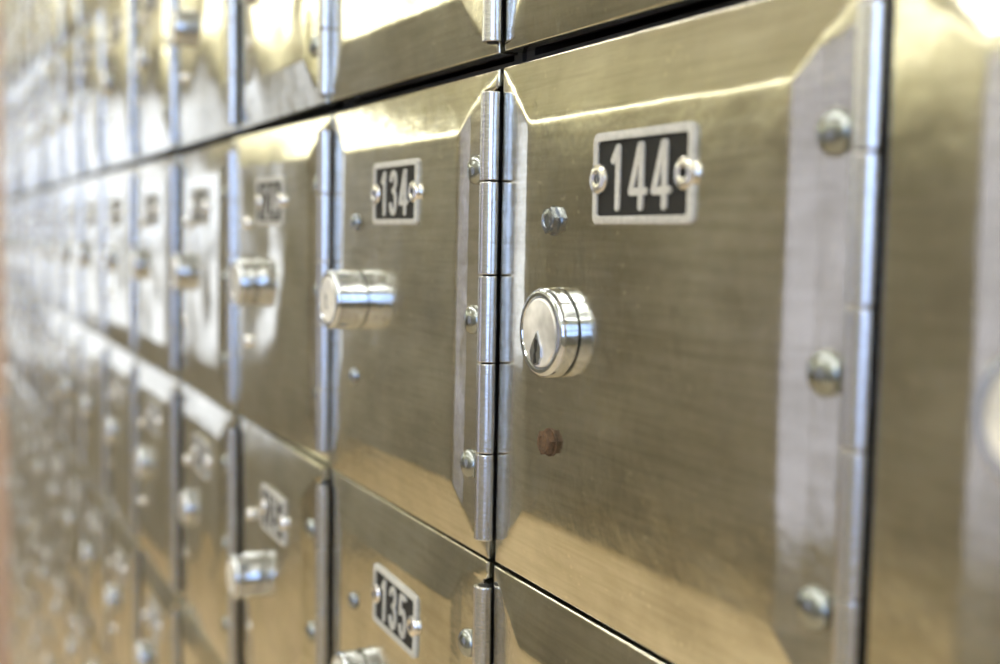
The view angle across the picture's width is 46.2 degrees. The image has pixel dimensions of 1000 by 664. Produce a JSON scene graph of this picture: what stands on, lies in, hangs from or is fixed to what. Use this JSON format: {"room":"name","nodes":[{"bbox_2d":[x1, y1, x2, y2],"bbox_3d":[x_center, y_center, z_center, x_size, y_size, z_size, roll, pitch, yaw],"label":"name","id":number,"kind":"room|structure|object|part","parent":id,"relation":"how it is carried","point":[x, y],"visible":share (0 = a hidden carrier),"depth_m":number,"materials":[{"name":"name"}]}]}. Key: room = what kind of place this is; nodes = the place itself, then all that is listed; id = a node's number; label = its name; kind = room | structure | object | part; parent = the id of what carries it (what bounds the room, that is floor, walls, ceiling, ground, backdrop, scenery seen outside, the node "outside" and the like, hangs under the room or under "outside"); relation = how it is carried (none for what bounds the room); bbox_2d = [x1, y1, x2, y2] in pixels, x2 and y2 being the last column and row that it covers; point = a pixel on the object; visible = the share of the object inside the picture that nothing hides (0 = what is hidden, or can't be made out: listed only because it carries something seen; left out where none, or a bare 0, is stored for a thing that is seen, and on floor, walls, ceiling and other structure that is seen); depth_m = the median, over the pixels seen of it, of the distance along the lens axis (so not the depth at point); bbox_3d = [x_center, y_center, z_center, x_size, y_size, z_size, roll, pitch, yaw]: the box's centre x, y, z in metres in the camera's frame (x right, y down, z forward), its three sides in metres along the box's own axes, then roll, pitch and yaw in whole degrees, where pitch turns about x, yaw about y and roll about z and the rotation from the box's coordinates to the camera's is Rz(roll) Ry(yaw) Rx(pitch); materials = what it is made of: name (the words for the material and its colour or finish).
{"room":"mailbox room","nodes":[
{"label":"mailbox room","id":0,"kind":"room"},
{"bbox_2d":[0,11,10,663],"bbox_3d":[-1.336,-0.309,3.504,0.450,2.900,2.745,-1,5,-27],"label":"wall","id":1,"kind":"structure","parent":0,"point":[5,518],"depth_m":2.32,"materials":[{"name":"red brick"}]},
{"bbox_3d":[-0.025,-0.128,1.567,0.150,2.900,7.400,-1,5,-27],"label":"wall","id":2,"kind":"structure","parent":0,"visible":0},
{"bbox_2d":[31,589,43,663],"bbox_3d":[-0.505,0.469,1.824,0.413,0.150,0.158,-1,5,-27],"label":"locker","id":3,"kind":"object","parent":2,"relation":"attached to","point":[37,640],"visible":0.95,"depth_m":1.72,"materials":[{"name":"metal"}]},
{"bbox_2d":[30,492,42,612],"bbox_3d":[-0.502,0.320,1.812,0.412,0.150,0.158,-1,5,-27],"label":"locker","id":4,"kind":"object","parent":3,"relation":"on","point":[36,540],"visible":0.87,"depth_m":1.71,"materials":[{"name":"metal"}]},
{"bbox_2d":[28,394,40,508],"bbox_3d":[-0.500,0.171,1.800,0.412,0.150,0.158,-1,5,-27],"label":"locker","id":5,"kind":"object","parent":4,"relation":"on","point":[33,443],"visible":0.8,"depth_m":1.70,"materials":[{"name":"metal"}]},
{"bbox_2d":[27,295,40,406],"bbox_3d":[-0.497,0.021,1.788,0.412,0.150,0.158,-1,5,-27],"label":"locker","id":6,"kind":"object","parent":5,"relation":"on","point":[33,345],"visible":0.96,"depth_m":1.66,"materials":[{"name":"metal"}]},
{"bbox_2d":[25,192,38,298],"bbox_3d":[-0.494,-0.129,1.775,0.412,0.150,0.158,-1,5,-27],"label":"locker","id":7,"kind":"object","parent":6,"relation":"on","point":[32,199],"visible":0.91,"depth_m":1.66,"materials":[{"name":"metal"}]},
{"bbox_2d":[23,82,43,192],"bbox_3d":[-0.492,-0.278,1.763,0.412,0.150,0.158,-1,5,-27],"label":"locker","id":8,"kind":"object","parent":7,"relation":"on","point":[30,148],"visible":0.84,"depth_m":1.66,"materials":[{"name":"metal"}]},
{"bbox_2d":[21,0,37,91],"bbox_3d":[-0.489,-0.427,1.751,0.413,0.150,0.158,-1,5,-27],"label":"locker","id":9,"kind":"object","parent":8,"relation":"on","point":[27,35],"visible":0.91,"depth_m":1.64,"materials":[{"name":"metal"}]},
{"bbox_2d":[42,618,56,663],"bbox_3d":[-0.434,0.482,1.684,0.412,0.150,0.158,-1,5,-27],"label":"locker","id":10,"kind":"object","parent":2,"relation":"attached to","point":[49,654],"visible":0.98,"depth_m":1.59,"materials":[{"name":"metal"}]},
{"bbox_2d":[39,514,55,648],"bbox_3d":[-0.432,0.333,1.671,0.413,0.150,0.158,-1,5,-27],"label":"locker","id":11,"kind":"object","parent":10,"relation":"on","point":[47,570],"visible":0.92,"depth_m":1.56,"materials":[{"name":"metal"}]},
{"bbox_2d":[37,408,54,536],"bbox_3d":[-0.430,0.183,1.659,0.414,0.150,0.158,-1,5,-27],"label":"locker","id":12,"kind":"object","parent":11,"relation":"on","point":[44,464],"visible":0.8,"depth_m":1.56,"materials":[{"name":"metal"}]},
{"bbox_2d":[37,301,52,423],"bbox_3d":[-0.426,0.034,1.647,0.412,0.150,0.158,-1,5,-27],"label":"locker","id":13,"kind":"object","parent":12,"relation":"on","point":[44,354],"visible":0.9,"depth_m":1.53,"materials":[{"name":"metal"}]},
{"bbox_2d":[36,189,51,306],"bbox_3d":[-0.423,-0.116,1.635,0.411,0.150,0.158,-1,5,-27],"label":"locker","id":14,"kind":"object","parent":13,"relation":"on","point":[44,278],"visible":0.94,"depth_m":1.52,"materials":[{"name":"metal"}]},
{"bbox_2d":[32,68,55,189],"bbox_3d":[-0.422,-0.265,1.622,0.414,0.150,0.158,-1,5,-27],"label":"locker","id":15,"kind":"object","parent":14,"relation":"on","point":[38,136],"visible":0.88,"depth_m":1.51,"materials":[{"name":"metal"}]},
{"bbox_2d":[32,0,48,80],"bbox_3d":[-0.418,-0.415,1.611,0.412,0.150,0.158,-1,5,-27],"label":"locker","id":16,"kind":"object","parent":15,"relation":"on","point":[39,17],"visible":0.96,"depth_m":1.51,"materials":[{"name":"metal"}]},
{"bbox_3d":[-0.599,-0.263,1.535,0.011,0.145,0.154,-1,5,-25],"label":"door","id":17,"kind":"part","parent":15,"relation":"part of","materials":[{"name":"metal"}]},
{"bbox_2d":[67,576,87,663],"bbox_3d":[-0.290,0.358,1.391,0.412,0.150,0.158,-1,5,-27],"label":"locker","id":18,"kind":"object","parent":2,"relation":"attached to","point":[77,643],"visible":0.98,"depth_m":1.29,"materials":[{"name":"metal"}]},
{"bbox_2d":[64,446,87,608],"bbox_3d":[-0.288,0.209,1.378,0.414,0.150,0.158,-1,5,-27],"label":"locker","id":19,"kind":"object","parent":18,"relation":"on","point":[75,514],"visible":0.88,"depth_m":1.27,"materials":[{"name":"metal"}]},
{"bbox_2d":[61,317,84,465],"bbox_3d":[-0.286,0.059,1.366,0.415,0.150,0.158,-1,5,-27],"label":"locker","id":20,"kind":"object","parent":19,"relation":"on","point":[72,384],"visible":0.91,"depth_m":1.26,"materials":[{"name":"metal"}]},
{"bbox_2d":[61,180,83,324],"bbox_3d":[-0.283,-0.090,1.354,0.413,0.150,0.158,-1,5,-27],"label":"locker","id":21,"kind":"object","parent":20,"relation":"on","point":[73,215],"visible":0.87,"depth_m":1.25,"materials":[{"name":"metal"}]},
{"bbox_3d":[-0.461,-0.125,1.257,0.001,0.022,0.042,-2,5,-27],"label":"number plate","id":22,"kind":"part","parent":21,"relation":"part of","materials":[{"name":"silver metal"}]},
{"bbox_2d":[57,30,90,182],"bbox_3d":[-0.281,-0.240,1.341,0.415,0.150,0.158,-1,5,-27],"label":"locker","id":23,"kind":"object","parent":21,"relation":"on","point":[69,114],"visible":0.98,"depth_m":1.23,"materials":[{"name":"metal"}]},
{"bbox_3d":[-0.458,-0.275,1.245,0.001,0.022,0.042,-2,6,-27],"label":"number plate","id":24,"kind":"part","parent":23,"relation":"part of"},
{"bbox_2d":[61,0,82,47],"bbox_3d":[-0.277,-0.389,1.329,0.413,0.150,0.158,-1,5,-27],"label":"locker","id":25,"kind":"object","parent":23,"relation":"on","point":[72,9],"visible":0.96,"depth_m":1.23,"materials":[{"name":"metal"}]},
{"bbox_3d":[-0.467,0.173,1.283,0.001,0.022,0.042,-1,5,-27],"label":"number plate","id":26,"kind":"part","parent":19,"relation":"part of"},
{"bbox_2d":[88,613,111,663],"bbox_3d":[-0.221,0.371,1.250,0.415,0.150,0.158,-1,5,-27],"label":"locker","id":27,"kind":"object","parent":2,"relation":"attached to","point":[96,655],"visible":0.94,"depth_m":1.17,"materials":[{"name":"metal"}]},
{"bbox_2d":[81,473,110,659],"bbox_3d":[-0.218,0.221,1.237,0.415,0.150,0.158,-1,5,-27],"label":"locker","id":28,"kind":"object","parent":27,"relation":"on","point":[95,553],"visible":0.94,"depth_m":1.13,"materials":[{"name":"metal"}]},
{"bbox_3d":[-0.396,0.186,1.142,0.001,0.022,0.042,-1,5,-27],"label":"number plate","id":29,"kind":"part","parent":28,"relation":"part of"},
{"bbox_2d":[81,327,109,499],"bbox_3d":[-0.214,0.072,1.226,0.413,0.150,0.158,-1,5,-27],"label":"locker","id":30,"kind":"object","parent":28,"relation":"on","point":[95,400],"visible":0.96,"depth_m":1.12,"materials":[{"name":"metal"}]},
{"bbox_2d":[77,175,105,336],"bbox_3d":[-0.213,-0.078,1.213,0.416,0.150,0.158,-1,5,-27],"label":"locker","id":31,"kind":"object","parent":30,"relation":"on","point":[90,253],"visible":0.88,"depth_m":1.11,"materials":[{"name":"metal"}]},
{"bbox_3d":[-0.390,-0.113,1.118,0.001,0.022,0.042,-1,5,-28],"label":"number plate","id":32,"kind":"part","parent":31,"relation":"part of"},
{"bbox_2d":[80,3,114,177],"bbox_3d":[-0.208,-0.227,1.202,0.411,0.150,0.158,-1,5,-27],"label":"locker","id":33,"kind":"object","parent":31,"relation":"on","point":[92,103],"visible":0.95,"depth_m":1.09,"materials":[{"name":"metal"}]},
{"bbox_3d":[-0.388,-0.262,1.106,0.001,0.022,0.042,-1,5,-26],"label":"number plate","id":34,"kind":"part","parent":33,"relation":"part of","materials":[{"name":"silver metal"}]},
{"bbox_2d":[81,0,103,28],"bbox_3d":[-0.206,-0.377,1.189,0.413,0.150,0.158,-1,5,-27],"label":"locker","id":35,"kind":"object","parent":33,"relation":"on","point":[89,7],"visible":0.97,"depth_m":1.12,"materials":[{"name":"metal"}]},
{"bbox_3d":[-0.394,0.036,1.131,0.001,0.022,0.042,-1,5,-28],"label":"number plate","id":36,"kind":"part","parent":30,"relation":"part of","materials":[{"name":"silver metal"}]},
{"bbox_2d":[104,504,140,663],"bbox_3d":[-0.147,0.234,1.097,0.415,0.150,0.158,-1,5,-27],"label":"locker","id":37,"kind":"object","parent":2,"relation":"attached to","point":[122,597],"visible":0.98,"depth_m":0.98,"materials":[{"name":"metal"}]},
{"bbox_3d":[-0.325,0.199,1.002,0.001,0.022,0.042,-1,5,-27],"label":"number plate","id":38,"kind":"part","parent":37,"relation":"part of","materials":[{"name":"silver metal"}]},
{"bbox_2d":[105,341,138,540],"bbox_3d":[-0.144,0.085,1.085,0.413,0.150,0.158,-1,5,-27],"label":"locker","id":39,"kind":"object","parent":37,"relation":"on","point":[121,426],"visible":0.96,"depth_m":0.97,"materials":[{"name":"metal"}]},
{"bbox_3d":[-0.323,0.049,0.990,0.001,0.022,0.042,-2,5,-26],"label":"number plate","id":40,"kind":"part","parent":39,"relation":"part of","materials":[{"name":"silver metal"}]},
{"bbox_2d":[104,166,136,353],"bbox_3d":[-0.141,-0.065,1.073,0.412,0.150,0.158,-1,5,-27],"label":"locker","id":41,"kind":"object","parent":39,"relation":"on","point":[120,186],"visible":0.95,"depth_m":0.96,"materials":[{"name":"metal"}]},
{"bbox_3d":[-0.320,-0.100,0.978,0.001,0.022,0.042,-2,5,-28],"label":"number plate","id":42,"kind":"part","parent":41,"relation":"part of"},
{"bbox_2d":[100,0,146,170],"bbox_3d":[-0.139,-0.214,1.061,0.413,0.150,0.158,-1,5,-27],"label":"locker","id":43,"kind":"object","parent":41,"relation":"on","point":[118,81],"visible":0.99,"depth_m":0.95,"materials":[{"name":"metal"}]},
{"bbox_3d":[-0.317,-0.250,0.965,0.001,0.022,0.042,-1,5,-27],"label":"number plate","id":44,"kind":"part","parent":43,"relation":"part of","materials":[{"name":"silver metal"}]},
{"bbox_2d":[135,548,183,663],"bbox_3d":[-0.076,0.247,0.957,0.415,0.150,0.158,-1,5,-27],"label":"locker","id":45,"kind":"object","parent":2,"relation":"attached to","point":[160,643],"visible":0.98,"depth_m":0.85,"materials":[{"name":"metal"}]},
{"bbox_3d":[-0.255,0.211,0.863,0.001,0.022,0.042,0,5,-26],"label":"number plate","id":46,"kind":"part","parent":45,"relation":"part of","materials":[{"name":"silver metal"}]},
{"bbox_2d":[135,358,182,598],"bbox_3d":[-0.073,0.097,0.945,0.413,0.150,0.158,-1,5,-27],"label":"locker","id":47,"kind":"object","parent":45,"relation":"on","point":[158,454],"visible":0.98,"depth_m":0.83,"materials":[{"name":"metal"}]},
{"bbox_3d":[-0.252,0.062,0.849,0.001,0.022,0.042,-1,5,-27],"label":"number plate","id":48,"kind":"part","parent":47,"relation":"part of","materials":[{"name":"silver metal"}]},
{"bbox_2d":[130,155,180,379],"bbox_3d":[-0.072,-0.052,0.932,0.416,0.150,0.158,-1,5,-27],"label":"locker","id":49,"kind":"object","parent":47,"relation":"on","point":[159,181],"visible":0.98,"depth_m":0.82,"materials":[{"name":"metal"}]},
{"bbox_3d":[-0.249,-0.088,0.838,0.001,0.022,0.042,-1,5,-27],"label":"number plate","id":50,"kind":"part","parent":49,"relation":"part of","materials":[{"name":"silver metal"}]},
{"bbox_2d":[135,0,189,162],"bbox_3d":[-0.067,-0.202,0.921,0.411,0.150,0.158,-1,5,-27],"label":"locker","id":51,"kind":"object","parent":49,"relation":"on","point":[155,58],"visible":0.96,"depth_m":0.81,"materials":[{"name":"metal"}]},
{"bbox_2d":[180,602,223,663],"bbox_3d":[-0.005,0.259,0.817,0.412,0.150,0.158,-1,5,-27],"label":"locker","id":52,"kind":"object","parent":2,"relation":"attached to","point":[196,648],"visible":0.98,"depth_m":0.75,"materials":[{"name":"metal"}]},
{"bbox_2d":[179,382,241,663],"bbox_3d":[-0.002,0.110,0.804,0.412,0.150,0.158,-1,5,-27],"label":"locker","id":53,"kind":"object","parent":52,"relation":"on","point":[210,494],"visible":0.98,"depth_m":0.69,"materials":[{"name":"metal"}]},
{"bbox_3d":[-0.180,0.075,0.707,0.001,0.022,0.042,-1,5,-25],"label":"number plate","id":54,"kind":"part","parent":53,"relation":"part of","materials":[{"name":"silver metal"}]},
{"bbox_2d":[170,139,235,412],"bbox_3d":[-0.001,-0.040,0.791,0.417,0.150,0.158,-1,5,-27],"label":"locker","id":55,"kind":"object","parent":53,"relation":"on","point":[201,270],"visible":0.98,"depth_m":0.68,"materials":[{"name":"metal"}]},
{"bbox_3d":[-0.179,-0.075,0.699,0.001,0.022,0.042,0,5,-26],"label":"number plate","id":56,"kind":"part","parent":55,"relation":"part of","materials":[{"name":"silver metal"}]},
{"bbox_2d":[168,0,251,151],"bbox_3d":[0.001,-0.189,0.779,0.417,0.150,0.158,-1,5,-27],"label":"locker","id":57,"kind":"object","parent":55,"relation":"on","point":[206,34],"visible":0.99,"depth_m":0.68,"materials":[{"name":"metal"}]},
{"bbox_2d":[226,416,332,663],"bbox_3d":[0.065,0.123,0.662,0.420,0.150,0.158,-1,5,-27],"label":"locker","id":58,"kind":"object","parent":2,"relation":"attached to","point":[281,573],"visible":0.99,"depth_m":0.55,"materials":[{"name":"metal"}]},
{"bbox_3d":[-0.109,0.088,0.565,0.001,0.022,0.042,-2,6,-25],"label":"number plate","id":59,"kind":"part","parent":58,"relation":"part of","materials":[{"name":"silver metal"}]},
{"bbox_2d":[229,114,333,462],"bbox_3d":[0.069,-0.027,0.651,0.417,0.150,0.158,-1,5,-27],"label":"locker","id":60,"kind":"object","parent":58,"relation":"on","point":[283,176],"visible":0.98,"depth_m":0.54,"materials":[{"name":"metal"}]},
{"bbox_3d":[-0.110,-0.062,0.560,0.001,0.022,0.042,-2,5,-28],"label":"number plate","id":61,"kind":"part","parent":60,"relation":"part of","materials":[{"name":"grey metal"}]},
{"bbox_2d":[240,0,349,133],"bbox_3d":[0.074,-0.176,0.640,0.413,0.150,0.158,-1,5,-27],"label":"locker","id":62,"kind":"object","parent":60,"relation":"on","point":[286,44],"visible":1,"depth_m":0.54,"materials":[{"name":"metal"}]},
{"bbox_2d":[331,469,498,663],"bbox_3d":[0.138,0.135,0.523,0.416,0.150,0.158,-1,5,-27],"label":"locker","id":63,"kind":"object","parent":2,"relation":"attached to","point":[404,590],"visible":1,"depth_m":0.42,"materials":[{"name":"metal"}]},
{"bbox_3d":[-0.038,0.100,0.425,0.001,0.022,0.042,-1,7,-26],"label":"number plate","id":64,"kind":"part","parent":63,"relation":"part of","materials":[{"name":"black metal"}]},
{"bbox_2d":[319,69,503,558],"bbox_3d":[0.138,-0.014,0.510,0.420,0.150,0.158,-1,5,-27],"label":"locker","id":65,"kind":"object","parent":63,"relation":"on","point":[409,299],"visible":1,"depth_m":0.40,"materials":[{"name":"metal"}]},
{"bbox_3d":[-0.037,-0.049,0.416,0.001,0.022,0.042,-1,5,-27],"label":"number plate","id":66,"kind":"part","parent":65,"relation":"part of","materials":[{"name":"black metal"}]},
{"bbox_2d":[330,0,526,108],"bbox_3d":[0.143,-0.164,0.499,0.416,0.150,0.158,-1,5,-27],"label":"locker","id":67,"kind":"object","parent":65,"relation":"on","point":[381,50],"visible":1,"depth_m":0.41,"materials":[{"name":"metal"}]},
{"bbox_2d":[493,564,673,663],"bbox_3d":[0.209,0.148,0.384,0.413,0.150,0.156,-1,5,-27],"label":"locker","id":68,"kind":"object","parent":2,"relation":"attached to","point":[532,625],"visible":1,"depth_m":0.33,"materials":[{"name":"metal"}]},
{"bbox_2d":[495,0,895,663],"bbox_3d":[0.211,-0.002,0.371,0.414,0.150,0.156,-1,5,-27],"label":"locker","id":69,"kind":"object","parent":68,"relation":"on","point":[693,210],"visible":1,"depth_m":0.26,"materials":[{"name":"metal"}]},
{"bbox_2d":[505,0,755,60],"bbox_3d":[0.213,-0.151,0.359,0.415,0.150,0.156,-1,5,-27],"label":"locker","id":70,"kind":"object","parent":69,"relation":"on","point":[538,28],"visible":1,"depth_m":0.32,"materials":[{"name":"metal"}]},
{"bbox_3d":[0.034,-0.037,0.276,0.001,0.022,0.042,-1,5,-27],"label":"number plate","id":71,"kind":"part","parent":69,"relation":"part of","materials":[{"name":"black metal"}]},
{"bbox_2d":[866,0,999,663],"bbox_3d":[0.281,0.011,0.230,0.418,0.150,0.158,-1,5,-27],"label":"locker","id":72,"kind":"object","parent":2,"relation":"attached to","point":[934,595],"visible":1,"depth_m":0.20,"materials":[{"name":"metal"}]},
{"bbox_3d":[-0.720,0.581,2.257,0.414,0.150,0.158,-1,5,-27],"label":"locker","id":73,"kind":"object","parent":2,"relation":"attached to","visible":0},
{"bbox_2d":[8,521,17,619],"bbox_3d":[-0.717,0.431,2.245,0.412,0.150,0.158,-1,5,-27],"label":"locker","id":74,"kind":"object","parent":73,"relation":"on","point":[12,560],"visible":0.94,"depth_m":2.13,"materials":[{"name":"metal"}]},
{"bbox_2d":[5,442,16,537],"bbox_3d":[-0.715,0.282,2.233,0.415,0.150,0.158,-1,5,-27],"label":"locker","id":75,"kind":"object","parent":74,"relation":"on","point":[9,483],"visible":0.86,"depth_m":2.12,"materials":[{"name":"metal"}]},
{"bbox_2d":[3,362,15,453],"bbox_3d":[-0.713,0.132,2.220,0.415,0.150,0.158,-1,5,-27],"label":"locker","id":76,"kind":"object","parent":75,"relation":"on","point":[8,403],"visible":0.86,"depth_m":2.11,"materials":[{"name":"metal"}]},
{"bbox_2d":[3,282,13,367],"bbox_3d":[-0.710,-0.017,2.208,0.414,0.150,0.158,-1,5,-27],"label":"locker","id":77,"kind":"object","parent":76,"relation":"on","point":[7,320],"visible":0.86,"depth_m":2.10,"materials":[{"name":"metal"}]},
{"bbox_2d":[2,199,11,283],"bbox_3d":[-0.707,-0.167,2.196,0.414,0.150,0.158,-1,5,-27],"label":"locker","id":78,"kind":"object","parent":77,"relation":"on","point":[7,203],"visible":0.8,"depth_m":2.10,"materials":[{"name":"metal"}]},
{"bbox_2d":[1,113,15,199],"bbox_3d":[-0.704,-0.316,2.184,0.412,0.150,0.158,-1,5,-27],"label":"locker","id":79,"kind":"object","parent":78,"relation":"on","point":[5,125],"visible":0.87,"depth_m":2.08,"materials":[{"name":"metal"}]},
{"bbox_2d":[0,23,9,116],"bbox_3d":[-0.702,-0.466,2.172,0.415,0.150,0.158,-1,5,-27],"label":"locker","id":80,"kind":"object","parent":79,"relation":"on","point":[3,71],"visible":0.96,"depth_m":2.05,"materials":[{"name":"metal"}]},
{"bbox_2d":[0,0,8,35],"bbox_3d":[-0.699,-0.615,2.160,0.413,0.150,0.158,-1,5,-27],"label":"locker","id":81,"kind":"object","parent":80,"relation":"on","point":[3,3],"visible":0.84,"depth_m":2.07,"materials":[{"name":"metal"}]},
{"bbox_3d":[-0.892,0.285,2.146,0.011,0.149,0.154,-2,5,-26],"label":"door","id":82,"kind":"part","parent":75,"relation":"part of","materials":[{"name":"metal"}]},
{"bbox_3d":[-0.648,0.594,2.117,0.411,0.150,0.158,-1,5,-27],"label":"locker","id":83,"kind":"object","parent":2,"relation":"attached to","visible":0},
{"bbox_2d":[15,541,25,645],"bbox_3d":[-0.646,0.444,2.105,0.412,0.150,0.158,-1,5,-27],"label":"locker","id":84,"kind":"object","parent":83,"relation":"on","point":[19,586],"visible":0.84,"depth_m":2.00,"materials":[{"name":"metal"}]},
{"bbox_2d":[13,455,24,559],"bbox_3d":[-0.644,0.295,2.092,0.413,0.150,0.158,-1,5,-27],"label":"locker","id":85,"kind":"object","parent":84,"relation":"on","point":[19,474],"visible":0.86,"depth_m":1.98,"materials":[{"name":"metal"}]},
{"bbox_2d":[12,372,22,470],"bbox_3d":[-0.641,0.145,2.080,0.413,0.150,0.158,-1,5,-27],"label":"locker","id":86,"kind":"object","parent":85,"relation":"on","point":[16,415],"visible":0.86,"depth_m":1.96,"materials":[{"name":"metal"}]},
{"bbox_2d":[10,286,21,379],"bbox_3d":[-0.638,-0.004,2.068,0.412,0.150,0.158,-1,5,-27],"label":"locker","id":87,"kind":"object","parent":86,"relation":"on","point":[16,292],"visible":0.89,"depth_m":1.95,"materials":[{"name":"metal"}]},
{"bbox_2d":[7,197,20,288],"bbox_3d":[-0.637,-0.154,2.055,0.415,0.150,0.158,-1,5,-27],"label":"locker","id":88,"kind":"object","parent":87,"relation":"on","point":[15,276],"visible":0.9,"depth_m":1.95,"materials":[{"name":"metal"}]},
{"bbox_2d":[7,103,23,197],"bbox_3d":[-0.633,-0.303,2.044,0.413,0.150,0.158,-1,5,-27],"label":"locker","id":89,"kind":"object","parent":88,"relation":"on","point":[13,134],"visible":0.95,"depth_m":1.93,"materials":[{"name":"metal"}]},
{"bbox_2d":[6,8,18,110],"bbox_3d":[-0.630,-0.453,2.032,0.412,0.150,0.158,-1,5,-27],"label":"locker","id":90,"kind":"object","parent":89,"relation":"on","point":[10,61],"visible":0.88,"depth_m":1.92,"materials":[{"name":"metal"}]},
{"bbox_3d":[-0.580,0.606,1.976,0.416,0.150,0.158,-1,5,-27],"label":"locker","id":91,"kind":"object","parent":2,"relation":"attached to","visible":0},
{"bbox_2d":[20,561,33,663],"bbox_3d":[-0.577,0.457,1.964,0.416,0.150,0.158,-1,5,-27],"label":"locker","id":92,"kind":"object","parent":91,"relation":"on","point":[26,611],"visible":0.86,"depth_m":1.87,"materials":[{"name":"metal"}]},
{"bbox_2d":[21,475,32,585],"bbox_3d":[-0.573,0.307,1.952,0.413,0.150,0.158,-1,5,-27],"label":"locker","id":93,"kind":"object","parent":92,"relation":"on","point":[26,518],"visible":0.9,"depth_m":1.84,"materials":[{"name":"metal"}]},
{"bbox_2d":[20,382,31,487],"bbox_3d":[-0.570,0.158,1.940,0.412,0.150,0.158,-1,5,-27],"label":"locker","id":94,"kind":"object","parent":93,"relation":"on","point":[25,394],"visible":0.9,"depth_m":1.82,"materials":[{"name":"metal"}]},
{"bbox_2d":[19,290,31,392],"bbox_3d":[-0.567,0.008,1.928,0.412,0.150,0.158,-1,5,-27],"label":"locker","id":95,"kind":"object","parent":94,"relation":"on","point":[24,335],"visible":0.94,"depth_m":1.81,"materials":[{"name":"metal"}]},
{"bbox_2d":[15,195,28,293],"bbox_3d":[-0.566,-0.141,1.915,0.415,0.150,0.158,-1,5,-27],"label":"locker","id":96,"kind":"object","parent":95,"relation":"on","point":[22,220],"visible":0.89,"depth_m":1.80,"materials":[{"name":"metal"}]},
{"bbox_2d":[16,93,32,194],"bbox_3d":[-0.562,-0.291,1.904,0.412,0.150,0.158,-1,5,-27],"label":"locker","id":97,"kind":"object","parent":96,"relation":"on","point":[20,152],"visible":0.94,"depth_m":1.78,"materials":[{"name":"metal"}]},
{"bbox_2d":[13,0,25,101],"bbox_3d":[-0.560,-0.440,1.891,0.413,0.150,0.158,-1,5,-27],"label":"locker","id":98,"kind":"object","parent":97,"relation":"on","point":[18,48],"visible":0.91,"depth_m":1.79,"materials":[{"name":"metal"}]},
{"bbox_3d":[-0.740,-0.289,1.816,0.011,0.145,0.154,-1,5,-25],"label":"door","id":99,"kind":"part","parent":97,"relation":"part of","materials":[{"name":"metal"}]},
{"bbox_3d":[-0.364,0.495,1.543,0.415,0.150,0.158,-1,5,-27],"label":"locker","id":100,"kind":"object","parent":2,"relation":"attached to","visible":0},
{"bbox_2d":[53,541,69,663],"bbox_3d":[-0.360,0.345,1.531,0.412,0.150,0.158,-1,5,-27],"label":"locker","id":101,"kind":"object","parent":100,"relation":"on","point":[61,603],"visible":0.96,"depth_m":1.42,"materials":[{"name":"metal"}]},
{"bbox_2d":[51,425,68,566],"bbox_3d":[-0.358,0.196,1.519,0.412,0.150,0.158,-1,5,-27],"label":"locker","id":102,"kind":"object","parent":101,"relation":"on","point":[59,446],"visible":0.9,"depth_m":1.41,"materials":[{"name":"metal"}]},
{"bbox_2d":[48,308,67,443],"bbox_3d":[-0.356,0.046,1.506,0.413,0.150,0.158,-1,5,-27],"label":"locker","id":103,"kind":"object","parent":102,"relation":"on","point":[57,365],"visible":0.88,"depth_m":1.40,"materials":[{"name":"metal"}]},
{"bbox_2d":[47,185,66,314],"bbox_3d":[-0.353,-0.103,1.494,0.413,0.150,0.158,-1,5,-27],"label":"locker","id":104,"kind":"object","parent":103,"relation":"on","point":[57,266],"visible":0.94,"depth_m":1.38,"materials":[{"name":"metal"}]},
{"bbox_2d":[43,52,71,186],"bbox_3d":[-0.351,-0.253,1.482,0.415,0.150,0.158,-1,5,-27],"label":"locker","id":105,"kind":"object","parent":104,"relation":"on","point":[51,127],"visible":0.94,"depth_m":1.38,"materials":[{"name":"metal"}]},
{"bbox_2d":[45,0,63,65],"bbox_3d":[-0.347,-0.402,1.470,0.412,0.150,0.158,-1,5,-27],"label":"locker","id":106,"kind":"object","parent":105,"relation":"on","point":[55,44],"visible":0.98,"depth_m":1.37,"materials":[{"name":"metal"}]},
{"bbox_3d":[-0.528,-0.251,1.395,0.011,0.145,0.154,-2,6,-27],"label":"door","id":107,"kind":"part","parent":105,"relation":"part of","materials":[{"name":"metal"}]}
]}

